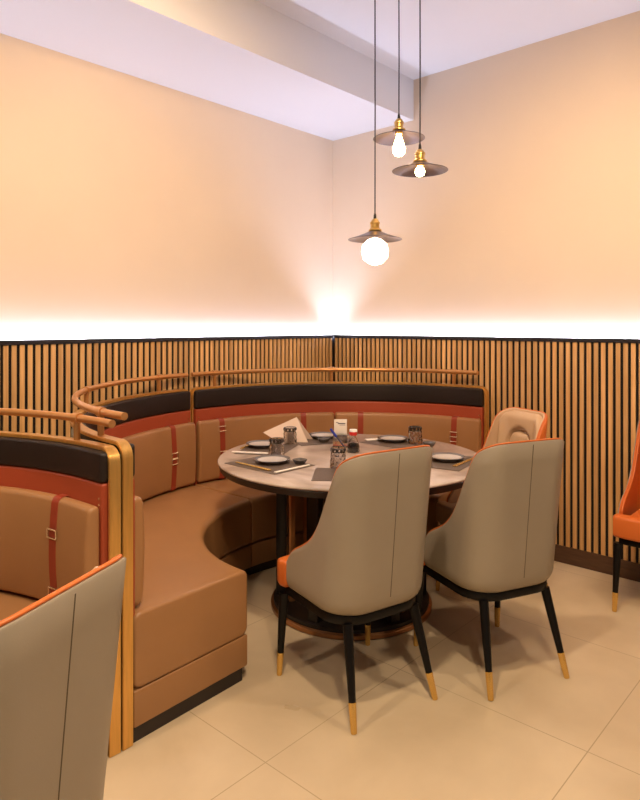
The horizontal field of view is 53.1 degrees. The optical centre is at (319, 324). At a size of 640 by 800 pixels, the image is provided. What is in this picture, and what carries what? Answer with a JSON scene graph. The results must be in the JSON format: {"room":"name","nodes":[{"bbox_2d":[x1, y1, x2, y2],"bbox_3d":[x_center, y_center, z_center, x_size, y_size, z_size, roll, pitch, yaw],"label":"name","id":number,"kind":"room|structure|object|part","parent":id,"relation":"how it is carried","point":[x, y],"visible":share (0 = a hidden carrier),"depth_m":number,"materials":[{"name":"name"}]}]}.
{"room":"restaurant","nodes":[
{"label":"restaurant","id":0,"kind":"room"},
{"bbox_2d":[0,33,332,339],"bbox_3d":[-1.958,-0.165,2.842,0.120,3.130,6.200,0,0,42],"label":"wall","id":1,"kind":"structure","parent":0,"point":[131,206],"depth_m":3.78,"materials":[{"name":"paint"}]},
{"bbox_2d":[0,335,334,436],"bbox_3d":[-1.896,0.738,2.786,0.044,1.325,6.000,0,0,42],"label":"wall paneling","id":2,"kind":"structure","parent":1,"relation":"attached to","point":[44,375],"depth_m":3.64,"materials":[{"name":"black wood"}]},
{"bbox_2d":[0,0,413,140],"bbox_3d":[-1.668,-1.587,2.511,0.755,0.285,6.100,0,0,42],"label":"ceiling","id":3,"kind":"structure","parent":1,"relation":"attached to","point":[247,56],"depth_m":3.54,"materials":[{"name":"white paint"}]},
{"bbox_2d":[103,561,639,799],"bbox_3d":[0.123,1.450,0.955,5.700,0.100,6.200,0,0,42],"label":"floor","id":4,"kind":"structure","parent":0,"point":[544,734],"depth_m":2.29,"materials":[{"name":"tile"}]},
{"bbox_2d":[0,408,120,757],"bbox_3d":[-1.569,0.853,2.082,1.833,1.094,0.779,0,0,0],"label":"sofa","id":5,"kind":"object","parent":4,"relation":"on","point":[60,496],"visible":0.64,"depth_m":2.19,"materials":[{"name":"brown leather"}]},
{"bbox_2d":[0,590,39,620],"bbox_3d":[-1.568,1.096,2.060,1.760,0.256,0.734,0,0,0],"label":"seat cushion","id":6,"kind":"object","parent":5,"relation":"on","point":[11,602],"depth_m":2.23,"materials":[{"name":"beige leather"}]},
{"bbox_2d":[0,486,98,598],"bbox_3d":[-1.135,0.772,2.265,0.925,0.372,0.137,0,0,21],"label":"cushion","id":7,"kind":"object","parent":5,"relation":"on","point":[49,536],"depth_m":2.20,"materials":[{"name":"beige leather"}]},
{"bbox_3d":[-1.570,0.324,2.272,1.794,0.027,0.385,0,0,0],"label":"rail","id":8,"kind":"part","parent":5,"relation":"part of","materials":[{"name":"brown wood"}]},
{"bbox_3d":[-0.848,0.366,2.231,0.022,0.069,0.023,0,0,42],"label":"rail post","id":9,"kind":"part","parent":5,"relation":"part of","materials":[{"name":"brown wood"}]},
{"bbox_2d":[0,554,125,799],"bbox_3d":[-0.655,0.922,1.169,0.509,0.962,0.474,0,0,18],"label":"dining chair","id":10,"kind":"object","parent":4,"relation":"on","point":[58,653],"visible":1,"depth_m":1.08,"materials":[{"name":"beige leather"}]},
{"bbox_2d":[70,373,250,750],"bbox_3d":[-0.723,0.843,3.012,0.778,1.114,1.828,0,0,-5],"label":"sofa","id":11,"kind":"object","parent":4,"relation":"on","point":[186,550],"visible":0.62,"depth_m":2.46,"materials":[{"name":"brown leather"}]},
{"bbox_3d":[-1.091,0.349,2.989,0.022,0.075,0.023,0,0,42],"label":"rail post","id":12,"kind":"part","parent":11,"relation":"part of","materials":[{"name":"brown wood"}]},
{"bbox_3d":[-0.768,0.349,2.244,0.022,0.075,0.023,0,0,42],"label":"rail post","id":13,"kind":"part","parent":11,"relation":"part of","materials":[{"name":"brown wood"}]},
{"bbox_3d":[-0.912,0.304,2.997,0.385,0.027,1.794,0,0,-5],"label":"rail","id":14,"kind":"part","parent":11,"relation":"part of","materials":[{"name":"brown wood"}]},
{"bbox_3d":[-0.907,0.893,2.995,0.408,1.014,1.828,0,0,-5],"label":"frame","id":15,"kind":"part","parent":11,"relation":"part of","materials":[{"name":"gold metal"}]},
{"bbox_2d":[135,495,144,605],"bbox_3d":[-0.863,0.772,2.563,0.135,0.372,0.917,0,0,-27],"label":"cushion","id":16,"kind":"object","parent":11,"relation":"on","point":[139,518],"depth_m":2.18,"materials":[{"name":"beige leather"}]},
{"bbox_2d":[121,422,195,500],"bbox_3d":[-0.939,0.772,3.442,0.136,0.372,0.919,0,0,17],"label":"cushion","id":17,"kind":"object","parent":11,"relation":"on","point":[165,453],"depth_m":3.63,"materials":[{"name":"beige leather"}]},
{"bbox_3d":[-0.934,0.349,3.715,0.022,0.075,0.023,0,0,42],"label":"rail post","id":18,"kind":"part","parent":11,"relation":"part of","materials":[{"name":"brown wood"}]},
{"bbox_2d":[133,485,250,686],"bbox_3d":[-0.694,1.096,3.021,1.301,0.256,1.216,0,0,42],"label":"seat cushion","id":19,"kind":"object","parent":11,"relation":"on","point":[192,609],"depth_m":2.48,"materials":[{"name":"beige leather"}]},
{"bbox_2d":[190,367,488,574],"bbox_3d":[0.126,0.843,3.988,1.875,1.114,0.791,0,0,-3],"label":"sofa","id":20,"kind":"object","parent":4,"relation":"on","point":[224,418],"visible":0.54,"depth_m":4.12,"materials":[{"name":"brown leather"}]},
{"bbox_3d":[-0.666,0.349,4.048,0.022,0.075,0.023,0,0,42],"label":"rail post","id":21,"kind":"part","parent":20,"relation":"part of","materials":[{"name":"brown wood"}]},
{"bbox_2d":[196,412,333,481],"bbox_3d":[-0.346,0.772,4.136,0.944,0.372,0.141,0,0,-27],"label":"cushion","id":22,"kind":"object","parent":20,"relation":"on","point":[215,434],"depth_m":4.04,"materials":[{"name":"beige leather"}]},
{"bbox_2d":[195,478,450,542],"bbox_3d":[0.127,1.096,3.967,1.801,0.256,0.746,0,0,-3],"label":"seat cushion","id":23,"kind":"object","parent":20,"relation":"on","point":[263,503],"depth_m":3.66,"materials":[{"name":"beige leather"}]},
{"bbox_3d":[0.079,0.349,4.362,0.022,0.075,0.023,0,0,42],"label":"rail post","id":24,"kind":"part","parent":20,"relation":"part of","materials":[{"name":"brown wood"}]},
{"bbox_3d":[0.095,0.304,4.179,1.812,0.027,0.394,0,0,-4],"label":"rail","id":25,"kind":"part","parent":20,"relation":"part of","materials":[{"name":"brown wood"}]},
{"bbox_3d":[0.116,0.893,4.168,1.875,1.014,0.431,0,0,-3],"label":"frame","id":26,"kind":"part","parent":20,"relation":"part of","materials":[{"name":"gold metal"}]},
{"bbox_2d":[335,412,480,452],"bbox_3d":[0.566,0.772,4.189,0.962,0.372,0.144,0,0,20],"label":"cushion","id":27,"kind":"object","parent":20,"relation":"on","point":[459,429],"depth_m":4.17,"materials":[{"name":"beige leather"}]},
{"bbox_3d":[0.870,0.349,4.158,0.022,0.075,0.023,0,0,42],"label":"rail post","id":28,"kind":"part","parent":20,"relation":"part of","materials":[{"name":"brown wood"}]},
{"bbox_2d":[217,434,475,640],"bbox_3d":[0.157,1.031,3.235,1.334,0.738,1.334,0,0,42],"label":"round table","id":29,"kind":"object","parent":4,"relation":"on","point":[298,482],"visible":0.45,"depth_m":2.92,"materials":[{"name":"stone"}]},
{"bbox_2d":[234,444,297,454],"bbox_3d":[-0.280,0.661,3.413,0.250,0.002,0.320,0,0,14],"label":"placemat","id":30,"kind":"object","parent":29,"relation":"on","point":[287,448],"visible":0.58,"depth_m":3.39,"materials":[{"name":"grey fabric"}]},
{"bbox_2d":[232,451,267,453],"bbox_3d":[-0.361,0.656,3.294,0.195,0.005,0.022,0,0,13],"label":"paper sleeve","id":31,"kind":"object","parent":30,"relation":"on","point":[232,451],"visible":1,"depth_m":3.28,"materials":[{"name":"beige paper"}]},
{"bbox_2d":[246,440,269,447],"bbox_3d":[-0.315,0.649,3.471,0.174,0.022,0.174,0,0,42],"label":"plate","id":32,"kind":"object","parent":30,"relation":"on","point":[255,443],"visible":0.72,"depth_m":3.49,"materials":[{"name":"grey ceramic"}]},
{"bbox_2d":[225,456,313,474],"bbox_3d":[-0.241,0.661,3.039,0.350,0.002,0.260,0,0,42],"label":"placemat","id":33,"kind":"object","parent":29,"relation":"on","point":[288,464],"visible":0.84,"depth_m":3.00,"materials":[{"name":"grey fabric"}]},
{"bbox_2d":[235,462,268,470],"bbox_3d":[-0.317,0.656,2.974,0.245,0.007,0.007,0,0,45],"label":"chopstick","id":34,"kind":"object","parent":33,"relation":"on","point":[235,462],"visible":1,"depth_m":2.96,"materials":[{"name":"gold metal"}]},
{"bbox_2d":[254,454,289,464],"bbox_3d":[-0.229,0.649,3.067,0.174,0.022,0.174,0,0,42],"label":"plate","id":35,"kind":"object","parent":33,"relation":"on","point":[273,459],"visible":1,"depth_m":3.09,"materials":[{"name":"grey ceramic"}]},
{"bbox_2d":[274,464,309,472],"bbox_3d":[-0.126,0.656,2.925,0.015,0.005,0.215,0,0,44],"label":"paper sleeve","id":36,"kind":"object","parent":33,"relation":"on","point":[307,464],"visible":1,"depth_m":2.92,"materials":[{"name":"beige paper"}]},
{"bbox_2d":[292,458,306,464],"bbox_3d":[-0.096,0.649,3.043,0.062,0.022,0.062,0,0,42],"label":"sauce dish","id":37,"kind":"object","parent":33,"relation":"on","point":[299,461],"visible":1,"depth_m":3.03,"materials":[{"name":"grey ceramic"}]},
{"bbox_2d":[269,437,284,454],"bbox_3d":[-0.217,0.615,3.207,0.082,0.092,0.078,0,0,42],"label":"tumbler","id":38,"kind":"object","parent":29,"relation":"on","point":[276,447],"visible":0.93,"depth_m":3.18,"materials":[{"name":"clear glass"}]},
{"bbox_3d":[-0.195,1.030,3.236,0.050,0.647,0.050,0,0,0],"label":"post","id":39,"kind":"part","parent":29,"relation":"part of","materials":[{"name":"black metal"}]},
{"bbox_2d":[283,426,296,444],"bbox_3d":[-0.167,0.615,3.560,0.082,0.092,0.078,0,0,24],"label":"tumbler","id":40,"kind":"object","parent":29,"relation":"on","point":[289,435],"visible":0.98,"depth_m":3.53,"materials":[{"name":"black"}]},
{"bbox_3d":[-0.020,1.030,2.931,0.050,0.647,0.050,0,0,30],"label":"post","id":41,"kind":"part","parent":29,"relation":"part of","materials":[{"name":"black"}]},
{"bbox_2d":[297,436,348,445],"bbox_3d":[0.004,0.661,3.682,0.320,0.002,0.260,0,0,-20],"label":"placemat","id":42,"kind":"object","parent":29,"relation":"on","point":[313,441],"visible":0.24,"depth_m":3.59,"materials":[{"name":"grey fabric"}]},
{"bbox_2d":[263,417,311,441],"bbox_3d":[-0.185,0.593,3.668,0.268,0.137,0.132,0,0,14],"label":"napkin","id":43,"kind":"object","parent":42,"relation":"on","point":[303,435],"visible":0.68,"depth_m":3.64,"materials":[{"name":"white paper"}]},
{"bbox_2d":[309,432,332,438],"bbox_3d":[0.019,0.649,3.742,0.174,0.022,0.174,0,0,42],"label":"plate","id":44,"kind":"object","parent":42,"relation":"on","point":[316,435],"visible":0.72,"depth_m":3.78,"materials":[{"name":"grey ceramic"}]},
{"bbox_2d":[318,437,329,442],"bbox_3d":[0.022,0.649,3.604,0.062,0.022,0.062,0,0,42],"label":"sauce dish","id":45,"kind":"object","parent":42,"relation":"on","point":[322,439],"visible":1,"depth_m":3.59,"materials":[{"name":"grey ceramic"}]},
{"bbox_2d":[311,468,335,480],"bbox_3d":[0.131,0.661,2.824,0.320,0.002,0.240,0,0,4],"label":"placemat","id":46,"kind":"object","parent":29,"relation":"on","point":[320,474],"visible":0.42,"depth_m":2.82,"materials":[{"name":"grey fabric"}]},
{"bbox_2d":[330,428,344,446],"bbox_3d":[0.095,0.607,3.433,0.089,0.104,0.014,0,0,18],"label":"pen","id":47,"kind":"object","parent":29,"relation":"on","point":[331,429],"visible":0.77,"depth_m":3.43,"materials":[{"name":"blue plastic"}]},
{"bbox_2d":[330,446,345,468],"bbox_3d":[0.084,0.613,2.963,0.082,0.092,0.078,0,0,34],"label":"tumbler","id":48,"kind":"object","parent":29,"relation":"on","point":[338,454],"visible":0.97,"depth_m":2.93,"materials":[{"name":"black"}]},
{"bbox_2d":[333,419,346,447],"bbox_3d":[0.109,0.587,3.473,0.080,0.150,0.045,0,0,0],"label":"card stand","id":49,"kind":"object","parent":29,"relation":"on","point":[340,425],"visible":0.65,"depth_m":3.47,"materials":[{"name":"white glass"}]},
{"bbox_3d":[0.157,1.363,3.235,0.780,0.022,0.780,0,0,42],"label":"plate","id":50,"kind":"part","parent":29,"relation":"part of","materials":[{"name":"black"}]},
{"bbox_2d":[347,429,359,452],"bbox_3d":[0.173,0.603,3.332,0.066,0.118,0.066,0,0,42],"label":"sauce bottle","id":51,"kind":"object","parent":29,"relation":"on","point":[353,446],"visible":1,"depth_m":3.31,"materials":[{"name":"clear glass"}]},
{"bbox_2d":[360,439,423,447],"bbox_3d":[0.430,0.661,3.593,0.340,0.002,0.250,0,0,42],"label":"placemat","id":52,"kind":"object","parent":29,"relation":"on","point":[404,443],"visible":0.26,"depth_m":3.56,"materials":[{"name":"grey fabric"}]},
{"bbox_2d":[377,435,407,442],"bbox_3d":[0.413,0.649,3.634,0.174,0.022,0.174,0,0,42],"label":"plate","id":53,"kind":"object","parent":52,"relation":"on","point":[386,438],"visible":0.98,"depth_m":3.66,"materials":[{"name":"grey ceramic"}]},
{"bbox_2d":[408,426,422,444],"bbox_3d":[0.531,0.613,3.568,0.082,0.092,0.078,0,0,5],"label":"tumbler","id":54,"kind":"object","parent":52,"relation":"on","point":[415,432],"visible":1,"depth_m":3.54,"materials":[{"name":"black"}]},
{"bbox_3d":[0.332,1.030,2.930,0.050,0.647,0.050,0,0,-30],"label":"post","id":55,"kind":"part","parent":29,"relation":"part of","materials":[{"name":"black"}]},
{"bbox_3d":[0.509,1.030,3.234,0.050,0.647,0.050,0,0,0],"label":"post","id":56,"kind":"part","parent":29,"relation":"part of","materials":[{"name":"black metal"}]},
{"bbox_2d":[423,441,435,446],"bbox_3d":[0.597,0.651,3.495,0.062,0.022,0.062,0,0,42],"label":"sauce dish","id":57,"kind":"object","parent":29,"relation":"on","point":[431,443],"visible":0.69,"depth_m":3.48,"materials":[{"name":"grey ceramic"}]},
{"bbox_2d":[431,452,472,470],"bbox_3d":[0.609,0.661,3.106,0.260,0.002,0.340,0,0,32],"label":"placemat","id":58,"kind":"object","parent":29,"relation":"on","point":[436,464],"visible":0.44,"depth_m":3.03,"materials":[{"name":"grey fabric"}]},
{"bbox_2d":[432,452,464,461],"bbox_3d":[0.619,0.649,3.124,0.174,0.022,0.174,0,0,42],"label":"plate","id":59,"kind":"object","parent":58,"relation":"on","point":[439,456],"visible":0.93,"depth_m":3.15,"materials":[{"name":"grey ceramic"}]},
{"bbox_2d":[277,445,437,734],"bbox_3d":[0.146,0.922,2.487,0.474,0.962,0.509,0,0,-33],"label":"dining chair","id":60,"kind":"object","parent":4,"relation":"on","point":[362,562],"visible":1,"depth_m":2.28,"materials":[{"name":"beige leather"}]},
{"bbox_3d":[-0.147,1.187,2.555,0.038,0.244,0.045,0,0,-33],"label":"leg","id":61,"kind":"part","parent":60,"relation":"part of","materials":[{"name":"black metal"}]},
{"bbox_3d":[0.116,0.983,2.538,0.470,0.106,0.387,0,0,-33],"label":"seat","id":62,"kind":"part","parent":60,"relation":"part of","materials":[{"name":"orange leather"}]},
{"bbox_3d":[0.103,1.186,2.251,0.036,0.250,0.096,0,0,-8],"label":"leg","id":63,"kind":"part","parent":60,"relation":"part of","materials":[{"name":"black wood"}]},
{"bbox_3d":[0.135,1.053,2.507,0.416,0.032,0.398,0,0,-33],"label":"seat frame","id":64,"kind":"part","parent":60,"relation":"part of","materials":[{"name":"black metal"}]},
{"bbox_3d":[0.382,1.186,2.431,0.096,0.250,0.036,0,0,32],"label":"leg","id":65,"kind":"part","parent":60,"relation":"part of","materials":[{"name":"black metal"}]},
{"bbox_2d":[413,438,569,700],"bbox_3d":[0.713,0.922,2.675,0.474,0.962,0.509,0,0,-24],"label":"dining chair","id":66,"kind":"object","parent":4,"relation":"on","point":[497,543],"visible":0.99,"depth_m":2.47,"materials":[{"name":"beige leather"}]},
{"bbox_3d":[0.433,1.187,2.787,0.038,0.244,0.045,0,0,-24],"label":"leg","id":67,"kind":"part","parent":66,"relation":"part of","materials":[{"name":"black metal"}]},
{"bbox_3d":[0.705,1.053,2.696,0.416,0.032,0.398,0,0,-24],"label":"seat frame","id":68,"kind":"part","parent":66,"relation":"part of","materials":[{"name":"black metal"}]},
{"bbox_3d":[0.633,1.186,2.449,0.036,0.250,0.096,0,0,1],"label":"leg","id":69,"kind":"part","parent":66,"relation":"part of","materials":[{"name":"black metal"}]},
{"bbox_3d":[0.821,1.187,2.958,0.038,0.244,0.045,0,0,-24],"label":"leg","id":70,"kind":"part","parent":66,"relation":"part of","materials":[{"name":"black metal"}]},
{"bbox_3d":[0.937,1.186,2.582,0.096,0.250,0.036,0,0,41],"label":"leg","id":71,"kind":"part","parent":66,"relation":"part of","materials":[{"name":"black metal"}]},
{"bbox_2d":[436,407,547,590],"bbox_3d":[0.896,0.924,3.291,0.478,0.957,0.408,0,0,-24],"label":"dining chair","id":72,"kind":"object","parent":4,"relation":"on","point":[511,424],"visible":0.32,"depth_m":3.38,"materials":[{"name":"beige leather"}]},
{"bbox_3d":[0.844,0.985,3.270,0.364,0.106,0.404,0,0,-24],"label":"seat","id":73,"kind":"part","parent":72,"relation":"part of","materials":[{"name":"orange leather"}]},
{"bbox_2d":[612,419,639,611],"bbox_3d":[1.756,0.922,3.159,0.473,0.962,0.509,0,0,41],"label":"dining chair","id":74,"kind":"object","parent":4,"relation":"on","point":[626,523],"visible":1,"depth_m":3.13,"materials":[{"name":"orange leather"}]},
{"bbox_3d":[1.456,1.187,3.134,0.038,0.244,0.045,0,0,41],"label":"leg","id":75,"kind":"part","parent":74,"relation":"part of","materials":[{"name":"black metal"}]},
{"bbox_3d":[1.718,0.983,3.113,0.470,0.106,0.387,0,0,41],"label":"seat","id":76,"kind":"part","parent":74,"relation":"part of","materials":[{"name":"orange leather"}]},
{"bbox_3d":[1.742,1.053,3.141,0.416,0.032,0.398,0,0,41],"label":"seat frame","id":77,"kind":"part","parent":74,"relation":"part of","materials":[{"name":"black metal"}]},
{"bbox_2d":[256,0,639,79],"bbox_3d":[0.123,-1.780,0.955,5.700,0.100,6.200,0,0,42],"label":"ceiling","id":78,"kind":"structure","parent":0,"point":[454,33],"depth_m":3.69,"materials":[{"name":"white paint"}]},
{"bbox_2d":[348,0,401,264],"bbox_3d":[0.268,-1.010,3.120,0.263,1.440,0.263,0,0,42],"label":"pendant lamp","id":79,"kind":"object","parent":78,"relation":"hanging from","point":[374,248],"visible":1,"depth_m":3.10,"materials":[{"name":"white glass"}]},
{"bbox_2d":[368,219,381,230],"bbox_3d":[0.268,-0.477,3.120,0.064,0.079,0.064,0,0,42],"label":"socket","id":80,"kind":"object","parent":79,"relation":"attached to","point":[374,223],"depth_m":3.10,"materials":[{"name":"gold metal"}]},
{"bbox_3d":[0.268,-0.438,3.120,0.263,0.045,0.263,0,0,42],"label":"lamp shade","id":81,"kind":"part","parent":79,"relation":"part of","materials":[{"name":"grey metal"}]},
{"bbox_3d":[0.268,-0.358,3.120,0.129,0.136,0.136,0,0,42],"label":"globe","id":82,"kind":"part","parent":79,"relation":"part of","materials":[{"name":"white glass"}]},
{"bbox_3d":[0.268,-1.127,3.119,0.007,1.167,0.006,0,0,42],"label":"cord","id":83,"kind":"part","parent":79,"relation":"part of","materials":[{"name":"black rubber"}]},
{"bbox_2d":[373,0,424,156],"bbox_3d":[0.402,-1.294,3.260,0.263,0.873,0.263,0,0,42],"label":"pendant lamp","id":84,"kind":"object","parent":78,"relation":"hanging from","point":[399,137],"visible":0.98,"depth_m":3.26,"materials":[{"name":"grey metal"}]},
{"bbox_2d":[393,118,404,134],"bbox_3d":[0.402,-1.010,3.260,0.064,0.079,0.064,0,0,42],"label":"socket","id":85,"kind":"object","parent":84,"relation":"attached to","point":[398,123],"depth_m":3.24,"materials":[{"name":"gold metal"}]},
{"bbox_3d":[0.402,-0.971,3.260,0.263,0.045,0.263,0,0,42],"label":"lamp shade","id":86,"kind":"part","parent":84,"relation":"part of","materials":[{"name":"grey metal"}]},
{"bbox_3d":[0.402,-1.393,3.260,0.007,0.634,0.006,0,0,42],"label":"cord","id":87,"kind":"part","parent":84,"relation":"part of","materials":[{"name":"black rubber"}]},
{"bbox_3d":[0.402,-0.914,3.260,0.064,0.114,0.064,0,0,42],"label":"bulb","id":88,"kind":"part","parent":84,"relation":"part of","materials":[{"name":"white glass"}]},
{"bbox_2d":[392,0,447,176],"bbox_3d":[0.473,-1.216,3.030,0.263,1.028,0.263,0,0,42],"label":"pendant lamp","id":89,"kind":"object","parent":78,"relation":"hanging from","point":[420,167],"visible":1,"depth_m":3.03,"materials":[{"name":"grey metal"}]},
{"bbox_2d":[413,149,426,166],"bbox_3d":[0.473,-0.791,3.030,0.064,0.079,0.064,0,0,42],"label":"socket","id":90,"kind":"object","parent":89,"relation":"attached to","point":[419,154],"depth_m":3.01,"materials":[{"name":"gold metal"}]},
{"bbox_3d":[0.473,-0.751,3.030,0.263,0.045,0.263,0,0,42],"label":"lamp shade","id":91,"kind":"part","parent":89,"relation":"part of","materials":[{"name":"grey metal"}]},
{"bbox_3d":[0.474,-1.284,3.030,0.007,0.853,0.006,0,0,42],"label":"cord","id":92,"kind":"part","parent":89,"relation":"part of","materials":[{"name":"black rubber"}]},
{"bbox_3d":[0.473,-0.728,3.030,0.047,0.050,0.047,0,0,42],"label":"bulb","id":93,"kind":"part","parent":89,"relation":"part of","materials":[{"name":"white glass"}]},
{"bbox_2d":[333,11,639,338],"bbox_3d":[2.179,-0.165,3.221,5.500,3.130,0.120,0,0,42],"label":"wall","id":94,"kind":"structure","parent":0,"point":[531,228],"depth_m":4.04,"materials":[{"name":"paint"}]},
{"bbox_2d":[334,335,639,563],"bbox_3d":[2.104,0.738,3.175,5.348,1.325,0.044,0,0,42],"label":"wall paneling","id":95,"kind":"structure","parent":94,"relation":"attached to","point":[588,389],"depth_m":3.74,"materials":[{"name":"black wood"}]},
{"bbox_2d":[554,544,639,581],"bbox_3d":[2.116,1.350,3.153,5.300,0.100,0.022,0,0,42],"label":"baseboard","id":96,"kind":"structure","parent":94,"relation":"attached to","point":[629,570],"depth_m":3.64,"materials":[{"name":"brown wood"}]}
]}

